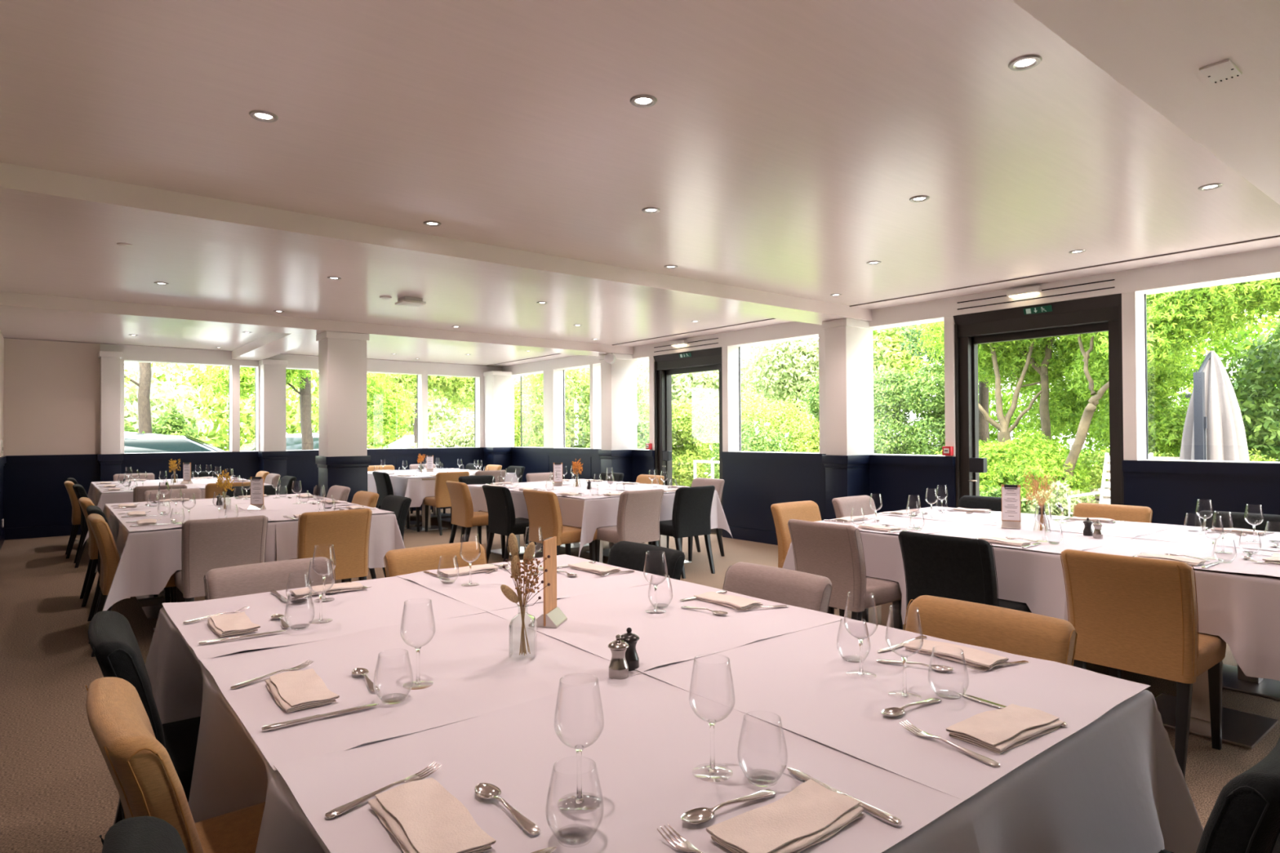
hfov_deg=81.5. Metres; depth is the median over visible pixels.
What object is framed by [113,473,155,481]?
dining chair
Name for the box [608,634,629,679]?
salt mill
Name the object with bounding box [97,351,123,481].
column
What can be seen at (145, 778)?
dining chair
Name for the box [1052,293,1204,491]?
maple tree
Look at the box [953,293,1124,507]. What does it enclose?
door
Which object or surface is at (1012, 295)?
diffuser
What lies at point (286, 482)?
dining chair
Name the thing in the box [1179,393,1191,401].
building
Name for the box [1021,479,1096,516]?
boxwood shrub
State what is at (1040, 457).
shrub
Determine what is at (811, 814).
napkin
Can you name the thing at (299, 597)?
spoon
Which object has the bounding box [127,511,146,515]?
napkin
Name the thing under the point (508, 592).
bouquet
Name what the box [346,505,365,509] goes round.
napkin
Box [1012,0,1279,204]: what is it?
ceiling
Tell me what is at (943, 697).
water glass
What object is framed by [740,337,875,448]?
tree
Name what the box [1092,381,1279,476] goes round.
hedge
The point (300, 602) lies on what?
water glass
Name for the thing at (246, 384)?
street tree
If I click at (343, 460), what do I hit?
column
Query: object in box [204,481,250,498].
dining chair
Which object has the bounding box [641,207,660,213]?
recessed light
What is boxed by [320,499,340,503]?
napkin
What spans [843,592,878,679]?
wine glass
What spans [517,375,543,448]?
window
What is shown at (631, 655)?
pepper mill
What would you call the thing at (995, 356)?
maple tree
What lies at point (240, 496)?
napkin
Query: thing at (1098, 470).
hedge
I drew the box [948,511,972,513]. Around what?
spoon
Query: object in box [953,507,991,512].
napkin
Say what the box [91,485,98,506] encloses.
tablecloth
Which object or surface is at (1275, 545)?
spoon
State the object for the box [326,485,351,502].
dining chair
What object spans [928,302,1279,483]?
tree
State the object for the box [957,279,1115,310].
air vent
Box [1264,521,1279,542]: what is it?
water glass
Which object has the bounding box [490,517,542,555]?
pedestal table
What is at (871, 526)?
napkin
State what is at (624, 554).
dining chair
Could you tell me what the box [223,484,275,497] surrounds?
dining chair
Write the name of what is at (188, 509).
wine glass
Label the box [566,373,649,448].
shrub
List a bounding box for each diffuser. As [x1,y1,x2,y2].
[395,299,426,306]
[671,343,686,346]
[1008,292,1039,297]
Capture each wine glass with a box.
[158,483,169,506]
[169,488,182,514]
[182,495,195,522]
[291,481,302,504]
[306,558,334,624]
[311,545,336,602]
[314,487,325,510]
[400,599,435,689]
[459,533,480,586]
[524,528,542,575]
[553,677,604,814]
[643,551,667,613]
[688,657,735,782]
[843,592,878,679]
[869,493,882,524]
[885,604,923,702]
[906,497,920,528]
[924,490,937,517]
[935,487,947,512]
[1034,504,1051,542]
[1054,491,1069,523]
[1195,499,1213,535]
[1201,515,1223,559]
[1212,511,1233,554]
[1244,505,1263,542]
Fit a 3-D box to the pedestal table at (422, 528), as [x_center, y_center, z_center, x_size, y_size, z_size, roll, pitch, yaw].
[-3.081,1.098,10.713,0.792,0.752,0.792,0,-1,-39]
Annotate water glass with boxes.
[284,592,315,630]
[285,572,311,604]
[373,649,413,704]
[437,555,458,584]
[545,760,604,848]
[648,576,672,608]
[737,714,787,786]
[836,619,871,662]
[850,507,864,524]
[906,502,919,517]
[909,512,924,530]
[928,647,968,700]
[1044,523,1062,544]
[1183,513,1202,532]
[1213,538,1236,563]
[1238,531,1261,554]
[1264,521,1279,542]
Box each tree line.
[124,361,220,434]
[124,361,442,451]
[376,367,589,447]
[636,356,817,456]
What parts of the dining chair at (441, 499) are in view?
leg, seat, leg, leg, backrest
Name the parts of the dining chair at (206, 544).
seat, leg, leg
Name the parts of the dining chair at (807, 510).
backrest, leg, leg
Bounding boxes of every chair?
[64,480,80,559]
[66,477,78,484]
[72,484,88,568]
[78,497,158,607]
[84,676,265,852]
[86,505,173,621]
[87,513,185,657]
[88,610,200,825]
[98,816,187,852]
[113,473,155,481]
[133,484,186,502]
[143,488,202,502]
[173,515,267,602]
[191,471,222,478]
[203,556,336,599]
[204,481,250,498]
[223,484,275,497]
[255,471,269,482]
[263,473,280,489]
[276,475,297,494]
[288,508,372,582]
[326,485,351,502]
[334,494,411,583]
[351,490,379,579]
[367,465,395,507]
[372,471,419,532]
[383,541,487,577]
[408,463,445,515]
[423,471,469,535]
[445,480,505,558]
[457,475,495,544]
[465,463,481,470]
[474,470,506,482]
[481,484,528,563]
[484,464,502,471]
[506,466,524,482]
[523,489,597,561]
[525,472,553,482]
[595,488,663,562]
[598,471,623,481]
[607,541,684,580]
[635,474,664,542]
[648,485,715,578]
[666,477,724,561]
[722,562,832,613]
[770,500,868,622]
[787,519,902,630]
[831,495,875,608]
[897,531,1031,614]
[903,595,1077,666]
[957,495,1022,511]
[1060,549,1226,778]
[1067,453,1149,516]
[1072,502,1152,523]
[1106,452,1153,490]
[1148,456,1179,459]
[1158,737,1279,852]
[1194,510,1279,532]
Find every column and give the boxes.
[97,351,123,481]
[257,359,288,490]
[315,330,370,502]
[483,370,511,471]
[598,353,637,482]
[822,318,874,519]
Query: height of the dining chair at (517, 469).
0.846 m
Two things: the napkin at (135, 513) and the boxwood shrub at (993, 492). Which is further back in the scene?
the boxwood shrub at (993, 492)
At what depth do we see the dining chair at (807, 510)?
5.23 m
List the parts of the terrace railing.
post, rail, post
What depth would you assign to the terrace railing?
13.04 m
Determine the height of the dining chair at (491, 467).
0.846 m
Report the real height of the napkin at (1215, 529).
0.018 m
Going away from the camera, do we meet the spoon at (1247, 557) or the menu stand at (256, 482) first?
the spoon at (1247, 557)
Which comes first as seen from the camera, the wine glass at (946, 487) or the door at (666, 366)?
the wine glass at (946, 487)
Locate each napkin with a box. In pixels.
[99,481,111,484]
[103,484,115,487]
[107,488,119,490]
[118,503,137,507]
[124,479,146,481]
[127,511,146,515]
[136,519,156,524]
[157,497,189,502]
[193,476,213,479]
[207,611,260,636]
[238,494,266,497]
[264,668,339,712]
[289,582,363,597]
[295,494,314,497]
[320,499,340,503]
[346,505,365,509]
[368,777,496,852]
[436,564,498,577]
[490,482,512,484]
[518,488,536,490]
[560,492,582,495]
[568,561,620,574]
[585,479,603,481]
[603,492,622,496]
[622,482,640,484]
[663,488,676,492]
[666,485,687,488]
[693,591,763,609]
[706,778,863,852]
[834,515,868,521]
[857,524,901,531]
[889,509,921,514]
[902,639,1008,670]
[946,703,1064,754]
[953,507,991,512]
[978,536,1031,546]
[1069,516,1115,523]
[1137,553,1205,566]
[1210,527,1266,535]
[1262,552,1279,563]
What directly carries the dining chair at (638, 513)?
on the floor at (59, 793)
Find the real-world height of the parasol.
2.220 m
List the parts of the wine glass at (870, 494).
stem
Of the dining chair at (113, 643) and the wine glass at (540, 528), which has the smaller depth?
the dining chair at (113, 643)
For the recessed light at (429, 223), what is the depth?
4.59 m
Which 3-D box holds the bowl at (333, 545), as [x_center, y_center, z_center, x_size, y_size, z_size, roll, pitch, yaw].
[-1.122,0.476,2.641,0.080,0.108,0.080,0,-1,-39]
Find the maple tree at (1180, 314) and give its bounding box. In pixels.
[1094,277,1279,374]
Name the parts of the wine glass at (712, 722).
stem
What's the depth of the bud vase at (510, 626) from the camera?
1.96 m
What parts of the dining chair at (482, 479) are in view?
leg, backrest, leg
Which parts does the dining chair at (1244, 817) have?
seat, backrest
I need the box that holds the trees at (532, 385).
[514,368,590,448]
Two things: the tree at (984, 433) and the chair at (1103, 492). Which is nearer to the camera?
the chair at (1103, 492)
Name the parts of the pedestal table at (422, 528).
plate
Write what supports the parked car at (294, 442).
on the car park
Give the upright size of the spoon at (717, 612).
0.014 m
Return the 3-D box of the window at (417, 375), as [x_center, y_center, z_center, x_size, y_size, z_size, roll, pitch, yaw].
[-4.905,-0.265,12.766,2.290,1.360,0.210,0,-1,-39]
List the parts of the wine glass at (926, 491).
stem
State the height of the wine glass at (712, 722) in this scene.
0.196 m
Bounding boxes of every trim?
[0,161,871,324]
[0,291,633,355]
[120,360,484,453]
[231,332,315,360]
[542,291,1146,460]
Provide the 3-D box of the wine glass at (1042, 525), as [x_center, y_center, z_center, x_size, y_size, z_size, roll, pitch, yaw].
[2.150,0.513,3.964,0.080,0.196,0.080,0,-1,-39]
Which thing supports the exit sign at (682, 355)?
attached to the door at (666, 366)
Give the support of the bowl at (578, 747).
on the wine glass at (579, 748)
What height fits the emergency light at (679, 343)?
0.067 m
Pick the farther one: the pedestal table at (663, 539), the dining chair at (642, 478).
the dining chair at (642, 478)
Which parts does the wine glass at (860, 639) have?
stem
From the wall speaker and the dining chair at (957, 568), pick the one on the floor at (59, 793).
the dining chair at (957, 568)
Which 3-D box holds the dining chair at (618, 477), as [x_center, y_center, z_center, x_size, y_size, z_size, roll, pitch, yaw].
[-0.544,1.024,9.529,0.565,0.846,0.468,0,-1,-39]
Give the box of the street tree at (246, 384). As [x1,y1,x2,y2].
[124,362,311,433]
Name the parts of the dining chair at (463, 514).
leg, backrest, leg, seat, leg, leg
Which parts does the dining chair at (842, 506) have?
backrest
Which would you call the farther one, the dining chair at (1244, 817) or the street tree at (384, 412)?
the street tree at (384, 412)
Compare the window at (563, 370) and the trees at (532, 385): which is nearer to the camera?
the window at (563, 370)
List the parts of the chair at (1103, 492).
leg, leg, backrest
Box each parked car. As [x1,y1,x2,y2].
[124,431,225,453]
[240,432,319,451]
[382,431,471,448]
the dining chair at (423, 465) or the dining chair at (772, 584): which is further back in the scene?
the dining chair at (423, 465)
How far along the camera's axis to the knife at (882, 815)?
1.15 m
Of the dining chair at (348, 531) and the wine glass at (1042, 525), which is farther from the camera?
the dining chair at (348, 531)
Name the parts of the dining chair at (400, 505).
leg, backrest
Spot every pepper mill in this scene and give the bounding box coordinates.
[216,493,222,505]
[586,480,591,488]
[620,627,639,671]
[1082,517,1093,536]
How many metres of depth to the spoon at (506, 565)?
3.18 m
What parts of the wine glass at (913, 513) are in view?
stem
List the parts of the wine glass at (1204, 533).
stem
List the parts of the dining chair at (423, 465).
backrest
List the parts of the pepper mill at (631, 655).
knob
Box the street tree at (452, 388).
[367,373,519,446]
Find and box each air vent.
[653,337,718,352]
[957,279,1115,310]
[1199,58,1241,83]
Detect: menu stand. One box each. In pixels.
[180,462,192,484]
[247,476,266,510]
[426,455,433,471]
[528,536,567,627]
[553,462,563,486]
[1001,484,1021,528]
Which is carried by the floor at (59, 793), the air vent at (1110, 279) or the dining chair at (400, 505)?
the dining chair at (400, 505)
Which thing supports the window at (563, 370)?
in the wall at (754, 482)
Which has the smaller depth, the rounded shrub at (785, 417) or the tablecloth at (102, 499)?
the tablecloth at (102, 499)
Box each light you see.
[154,281,168,284]
[248,110,278,122]
[273,310,284,312]
[327,276,341,279]
[395,296,426,306]
[423,220,441,226]
[536,301,547,303]
[629,93,657,107]
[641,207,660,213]
[663,265,677,268]
[671,339,687,346]
[830,293,841,296]
[866,261,880,264]
[909,195,929,202]
[1006,285,1041,297]
[1008,54,1042,71]
[1068,249,1085,253]
[1197,182,1222,190]
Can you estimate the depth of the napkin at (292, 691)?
1.66 m
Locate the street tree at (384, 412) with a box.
[285,369,417,449]
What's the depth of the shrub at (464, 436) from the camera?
17.60 m
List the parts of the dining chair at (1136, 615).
leg, leg, backrest, leg, seat, leg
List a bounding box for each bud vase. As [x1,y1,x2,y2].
[508,604,537,658]
[1033,506,1051,532]
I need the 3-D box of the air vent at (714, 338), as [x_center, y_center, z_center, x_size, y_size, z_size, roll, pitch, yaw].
[0.616,-1.119,10.262,0.003,0.073,1.320,0,-1,-39]
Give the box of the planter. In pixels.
[983,484,1110,503]
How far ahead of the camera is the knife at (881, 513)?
5.30 m
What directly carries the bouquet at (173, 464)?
in the bud vase
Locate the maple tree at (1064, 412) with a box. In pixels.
[1005,333,1196,445]
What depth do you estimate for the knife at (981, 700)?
1.59 m
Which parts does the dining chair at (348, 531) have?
leg, leg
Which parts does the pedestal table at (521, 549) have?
plate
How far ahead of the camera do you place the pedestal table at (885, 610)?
4.72 m
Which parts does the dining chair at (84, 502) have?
leg, backrest, leg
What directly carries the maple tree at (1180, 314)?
on the ground
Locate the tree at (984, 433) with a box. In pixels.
[890,322,1031,448]
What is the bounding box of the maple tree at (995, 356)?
[909,320,1080,479]
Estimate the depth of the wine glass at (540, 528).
3.11 m
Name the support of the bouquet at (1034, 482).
in the bud vase at (1045, 506)
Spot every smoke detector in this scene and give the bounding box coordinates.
[116,243,132,246]
[379,295,391,298]
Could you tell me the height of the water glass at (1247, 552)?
0.106 m
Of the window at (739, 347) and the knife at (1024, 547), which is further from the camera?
the window at (739, 347)
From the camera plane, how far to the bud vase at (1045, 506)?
4.33 m
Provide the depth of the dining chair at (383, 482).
10.24 m
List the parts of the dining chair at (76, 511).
leg, leg, backrest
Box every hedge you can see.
[640,395,755,487]
[800,360,945,454]
[1079,445,1275,488]
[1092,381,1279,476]
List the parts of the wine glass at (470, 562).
stem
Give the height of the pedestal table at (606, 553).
0.752 m
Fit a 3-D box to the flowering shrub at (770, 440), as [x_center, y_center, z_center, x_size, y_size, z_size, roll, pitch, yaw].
[2.174,0.931,13.760,1.609,2.464,2.459,0,-1,-27]
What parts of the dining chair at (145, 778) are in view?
backrest, seat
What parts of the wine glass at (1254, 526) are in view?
stem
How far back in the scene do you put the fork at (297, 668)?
1.79 m
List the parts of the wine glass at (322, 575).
stem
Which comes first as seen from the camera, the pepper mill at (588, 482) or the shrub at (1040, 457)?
the pepper mill at (588, 482)
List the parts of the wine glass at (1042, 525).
stem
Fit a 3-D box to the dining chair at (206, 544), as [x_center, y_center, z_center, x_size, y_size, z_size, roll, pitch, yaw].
[-2.708,0.990,4.788,0.468,0.846,0.565,0,-1,-39]
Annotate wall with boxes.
[0,330,6,550]
[3,338,515,540]
[502,246,1279,545]
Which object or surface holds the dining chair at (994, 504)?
on the floor at (59, 793)
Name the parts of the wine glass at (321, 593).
stem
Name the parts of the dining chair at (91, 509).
leg, leg, backrest, leg, leg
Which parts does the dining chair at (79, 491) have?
leg, backrest, leg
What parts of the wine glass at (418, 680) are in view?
stem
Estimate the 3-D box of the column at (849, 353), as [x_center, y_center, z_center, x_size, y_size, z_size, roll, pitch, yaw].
[2.244,0.145,7.972,0.510,2.540,0.330,0,-1,-39]
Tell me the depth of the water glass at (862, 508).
4.71 m
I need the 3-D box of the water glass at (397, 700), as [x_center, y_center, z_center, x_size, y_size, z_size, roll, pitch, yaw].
[-0.543,0.552,1.637,0.084,0.106,0.084,0,-1,-39]
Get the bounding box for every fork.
[182,606,248,623]
[230,660,313,688]
[324,761,441,818]
[492,564,511,569]
[591,570,634,576]
[657,823,703,852]
[730,604,788,610]
[899,720,999,767]
[966,660,1030,671]
[1247,559,1279,564]
[1257,532,1275,535]
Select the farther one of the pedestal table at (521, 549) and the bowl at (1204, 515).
the pedestal table at (521, 549)
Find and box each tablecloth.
[82,489,133,546]
[87,483,93,500]
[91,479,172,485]
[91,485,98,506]
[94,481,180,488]
[94,511,119,573]
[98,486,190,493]
[102,504,135,521]
[102,520,275,610]
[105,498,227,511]
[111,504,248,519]
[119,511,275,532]
[145,607,279,724]
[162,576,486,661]
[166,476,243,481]
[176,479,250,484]
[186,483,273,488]
[188,662,376,822]
[198,485,275,498]
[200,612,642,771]
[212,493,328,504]
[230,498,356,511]
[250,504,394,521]
[255,772,979,852]
[272,512,404,568]
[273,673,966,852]
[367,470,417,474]
[367,474,377,493]
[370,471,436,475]
[389,475,435,506]
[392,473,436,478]
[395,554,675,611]
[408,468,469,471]
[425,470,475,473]
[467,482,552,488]
[467,485,488,511]
[468,473,518,482]
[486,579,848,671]
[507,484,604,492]
[510,490,528,519]
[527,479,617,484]
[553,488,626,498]
[557,496,620,556]
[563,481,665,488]
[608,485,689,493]
[617,489,733,538]
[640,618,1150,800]
[782,530,931,622]
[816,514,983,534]
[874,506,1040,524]
[902,545,1066,624]
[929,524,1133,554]
[961,689,1204,852]
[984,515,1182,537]
[1063,568,1279,680]
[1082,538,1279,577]
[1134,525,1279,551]
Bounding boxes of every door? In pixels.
[653,346,729,536]
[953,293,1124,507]
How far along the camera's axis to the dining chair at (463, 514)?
7.95 m
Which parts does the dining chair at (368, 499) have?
backrest, leg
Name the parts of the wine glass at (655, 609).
stem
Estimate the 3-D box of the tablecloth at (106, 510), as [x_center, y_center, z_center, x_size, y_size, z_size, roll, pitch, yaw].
[-4.198,0.944,6.474,0.938,0.526,0.965,0,-1,-39]
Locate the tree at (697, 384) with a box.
[636,359,747,447]
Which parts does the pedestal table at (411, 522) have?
plate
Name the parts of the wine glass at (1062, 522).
stem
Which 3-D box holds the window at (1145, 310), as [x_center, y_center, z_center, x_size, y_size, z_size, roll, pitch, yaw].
[4.541,-0.408,5.566,0.220,1.390,1.350,0,-1,-39]
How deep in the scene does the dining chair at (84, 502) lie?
5.95 m
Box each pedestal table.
[135,588,170,600]
[142,599,205,619]
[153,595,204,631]
[404,477,448,531]
[404,507,422,525]
[419,506,450,517]
[440,517,450,522]
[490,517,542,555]
[560,542,589,548]
[586,542,616,557]
[599,540,602,563]
[658,534,691,564]
[880,602,893,627]
[1222,664,1279,700]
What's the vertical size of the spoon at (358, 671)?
0.014 m
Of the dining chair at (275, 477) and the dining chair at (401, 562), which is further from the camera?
the dining chair at (275, 477)
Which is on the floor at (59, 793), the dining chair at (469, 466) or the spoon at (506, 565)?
the dining chair at (469, 466)
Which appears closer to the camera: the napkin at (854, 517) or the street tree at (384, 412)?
the napkin at (854, 517)
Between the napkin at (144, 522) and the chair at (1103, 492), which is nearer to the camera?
the napkin at (144, 522)
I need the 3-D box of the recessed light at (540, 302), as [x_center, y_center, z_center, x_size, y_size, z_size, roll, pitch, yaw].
[-0.971,-1.230,7.379,0.108,0.011,0.108,0,-1,-39]
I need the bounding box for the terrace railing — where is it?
[693,460,719,479]
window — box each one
[124,365,231,453]
[248,367,257,451]
[295,374,417,450]
[437,377,475,448]
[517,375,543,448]
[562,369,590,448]
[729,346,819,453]
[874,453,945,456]
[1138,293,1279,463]
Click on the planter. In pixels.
(1097, 499)
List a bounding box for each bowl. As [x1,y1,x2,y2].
[306,558,334,593]
[311,545,336,575]
[400,599,435,648]
[459,533,480,562]
[553,677,604,749]
[643,551,667,585]
[688,657,735,723]
[843,592,878,639]
[885,604,923,657]
[1201,515,1223,539]
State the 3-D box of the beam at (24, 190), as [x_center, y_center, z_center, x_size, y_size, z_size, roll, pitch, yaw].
[-0.547,-1.190,5.843,7.328,0.122,0.510,0,-1,-39]
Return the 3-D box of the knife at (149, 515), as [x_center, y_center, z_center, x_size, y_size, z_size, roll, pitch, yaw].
[-3.661,0.656,5.441,0.228,0.008,0.021,0,-1,-34]
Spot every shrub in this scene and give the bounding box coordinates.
[124,405,205,440]
[367,442,391,448]
[404,410,474,448]
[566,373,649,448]
[693,382,819,478]
[703,410,795,479]
[978,426,1099,506]
[979,481,1030,513]
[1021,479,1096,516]
[1221,310,1279,462]
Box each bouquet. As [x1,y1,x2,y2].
[168,458,180,482]
[215,469,234,509]
[417,453,425,471]
[500,533,550,655]
[572,458,582,486]
[1022,470,1057,531]
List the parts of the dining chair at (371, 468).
backrest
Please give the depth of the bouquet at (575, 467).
8.20 m
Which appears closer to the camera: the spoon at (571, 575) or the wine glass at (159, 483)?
the spoon at (571, 575)
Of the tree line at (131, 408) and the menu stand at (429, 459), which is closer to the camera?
the menu stand at (429, 459)
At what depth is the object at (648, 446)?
10.80 m
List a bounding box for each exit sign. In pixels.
[679,352,691,358]
[1022,305,1052,315]
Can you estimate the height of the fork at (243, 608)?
0.012 m
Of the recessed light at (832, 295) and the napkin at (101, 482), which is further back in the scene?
the napkin at (101, 482)
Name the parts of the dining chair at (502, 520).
leg, backrest, leg, seat, leg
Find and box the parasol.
[1179,350,1249,461]
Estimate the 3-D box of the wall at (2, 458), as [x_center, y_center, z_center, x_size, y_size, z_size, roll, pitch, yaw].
[-3.458,0.065,3.477,0.228,2.680,16.550,0,-1,-39]
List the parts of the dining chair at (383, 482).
backrest, leg, leg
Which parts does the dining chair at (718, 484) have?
leg, leg, leg, backrest, leg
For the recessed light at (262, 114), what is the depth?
3.04 m
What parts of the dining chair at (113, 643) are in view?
leg, backrest, seat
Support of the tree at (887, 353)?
on the ground
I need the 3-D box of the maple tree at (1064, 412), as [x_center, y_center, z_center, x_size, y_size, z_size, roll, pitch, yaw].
[6.224,-0.356,10.688,3.028,3.796,2.521,0,-1,-32]
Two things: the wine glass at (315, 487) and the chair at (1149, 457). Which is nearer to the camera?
the wine glass at (315, 487)
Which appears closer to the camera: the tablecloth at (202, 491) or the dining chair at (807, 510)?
the dining chair at (807, 510)
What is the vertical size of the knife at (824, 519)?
0.008 m
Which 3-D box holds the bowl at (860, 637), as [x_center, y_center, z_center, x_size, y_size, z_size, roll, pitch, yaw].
[0.532,0.458,1.793,0.080,0.108,0.080,0,-1,-39]
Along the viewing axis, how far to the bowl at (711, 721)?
1.28 m
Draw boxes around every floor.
[0,508,1279,852]
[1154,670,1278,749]
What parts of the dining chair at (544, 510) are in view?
backrest, leg, leg, seat, leg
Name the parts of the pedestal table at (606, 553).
plate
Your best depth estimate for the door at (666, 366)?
10.74 m
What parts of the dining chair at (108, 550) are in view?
leg, leg, backrest, seat, leg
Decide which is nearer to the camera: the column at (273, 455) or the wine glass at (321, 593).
the wine glass at (321, 593)
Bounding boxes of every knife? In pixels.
[112,506,136,508]
[120,515,156,517]
[129,524,163,526]
[198,630,286,644]
[261,703,378,731]
[270,590,288,601]
[423,571,449,579]
[532,847,556,852]
[556,560,595,568]
[679,591,727,600]
[786,768,902,826]
[823,519,854,523]
[877,635,927,652]
[880,512,905,515]
[888,529,910,533]
[959,693,1067,727]
[1021,542,1041,548]
[1200,561,1219,568]
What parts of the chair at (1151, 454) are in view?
leg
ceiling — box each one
[0,0,1279,367]
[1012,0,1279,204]
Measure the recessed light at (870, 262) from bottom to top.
0.011 m
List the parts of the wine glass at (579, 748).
stem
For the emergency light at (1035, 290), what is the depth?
6.63 m
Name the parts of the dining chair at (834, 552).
backrest, leg, leg, seat, leg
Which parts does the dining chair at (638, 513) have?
leg, seat, backrest, leg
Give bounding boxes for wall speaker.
[604,353,616,364]
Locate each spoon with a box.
[271,613,289,628]
[291,589,341,599]
[351,667,379,692]
[474,782,540,835]
[485,564,508,573]
[556,570,577,577]
[680,606,728,615]
[680,789,775,824]
[861,520,879,523]
[875,659,954,672]
[880,697,941,717]
[881,524,907,528]
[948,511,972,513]
[1005,537,1038,542]
[1164,553,1210,560]
[1206,532,1247,535]
[1241,554,1253,559]
[1270,542,1279,547]
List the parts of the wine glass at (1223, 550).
stem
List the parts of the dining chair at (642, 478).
backrest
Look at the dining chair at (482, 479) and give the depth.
9.04 m
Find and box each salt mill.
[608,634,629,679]
[1092,520,1102,538]
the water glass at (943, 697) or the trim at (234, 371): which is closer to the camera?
the water glass at (943, 697)
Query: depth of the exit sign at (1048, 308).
6.61 m
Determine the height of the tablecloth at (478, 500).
0.526 m
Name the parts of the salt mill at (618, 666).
knob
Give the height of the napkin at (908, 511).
0.019 m
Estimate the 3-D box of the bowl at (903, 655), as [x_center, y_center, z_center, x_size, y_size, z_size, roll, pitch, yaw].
[0.586,0.456,1.648,0.080,0.108,0.080,0,-1,-39]
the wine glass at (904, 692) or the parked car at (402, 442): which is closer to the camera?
the wine glass at (904, 692)
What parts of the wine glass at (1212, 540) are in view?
stem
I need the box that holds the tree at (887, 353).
[872,324,934,395]
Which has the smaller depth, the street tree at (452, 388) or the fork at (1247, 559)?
the fork at (1247, 559)
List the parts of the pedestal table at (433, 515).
plate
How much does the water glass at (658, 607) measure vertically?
0.106 m
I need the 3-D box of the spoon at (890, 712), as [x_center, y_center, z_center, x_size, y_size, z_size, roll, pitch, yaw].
[0.575,0.591,1.569,0.184,0.014,0.038,0,-1,-33]
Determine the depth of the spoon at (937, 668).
1.84 m
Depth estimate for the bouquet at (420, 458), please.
11.69 m
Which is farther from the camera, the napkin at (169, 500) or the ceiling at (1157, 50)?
the napkin at (169, 500)
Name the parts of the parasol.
arm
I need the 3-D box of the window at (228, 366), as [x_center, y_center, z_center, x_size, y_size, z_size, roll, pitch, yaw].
[-6.922,-0.269,11.158,1.370,1.360,0.210,0,-1,-39]
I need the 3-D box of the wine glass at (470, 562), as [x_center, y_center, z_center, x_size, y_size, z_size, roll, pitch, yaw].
[-0.662,0.520,2.898,0.080,0.196,0.080,0,-1,-39]
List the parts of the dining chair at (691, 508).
seat, leg, backrest, leg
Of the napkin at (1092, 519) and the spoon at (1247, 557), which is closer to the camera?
the spoon at (1247, 557)
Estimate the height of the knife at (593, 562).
0.008 m
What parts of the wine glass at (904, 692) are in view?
stem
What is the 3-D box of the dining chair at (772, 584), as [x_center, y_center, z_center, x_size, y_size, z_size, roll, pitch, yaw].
[0.329,0.950,2.589,0.565,0.846,0.468,0,-1,-39]

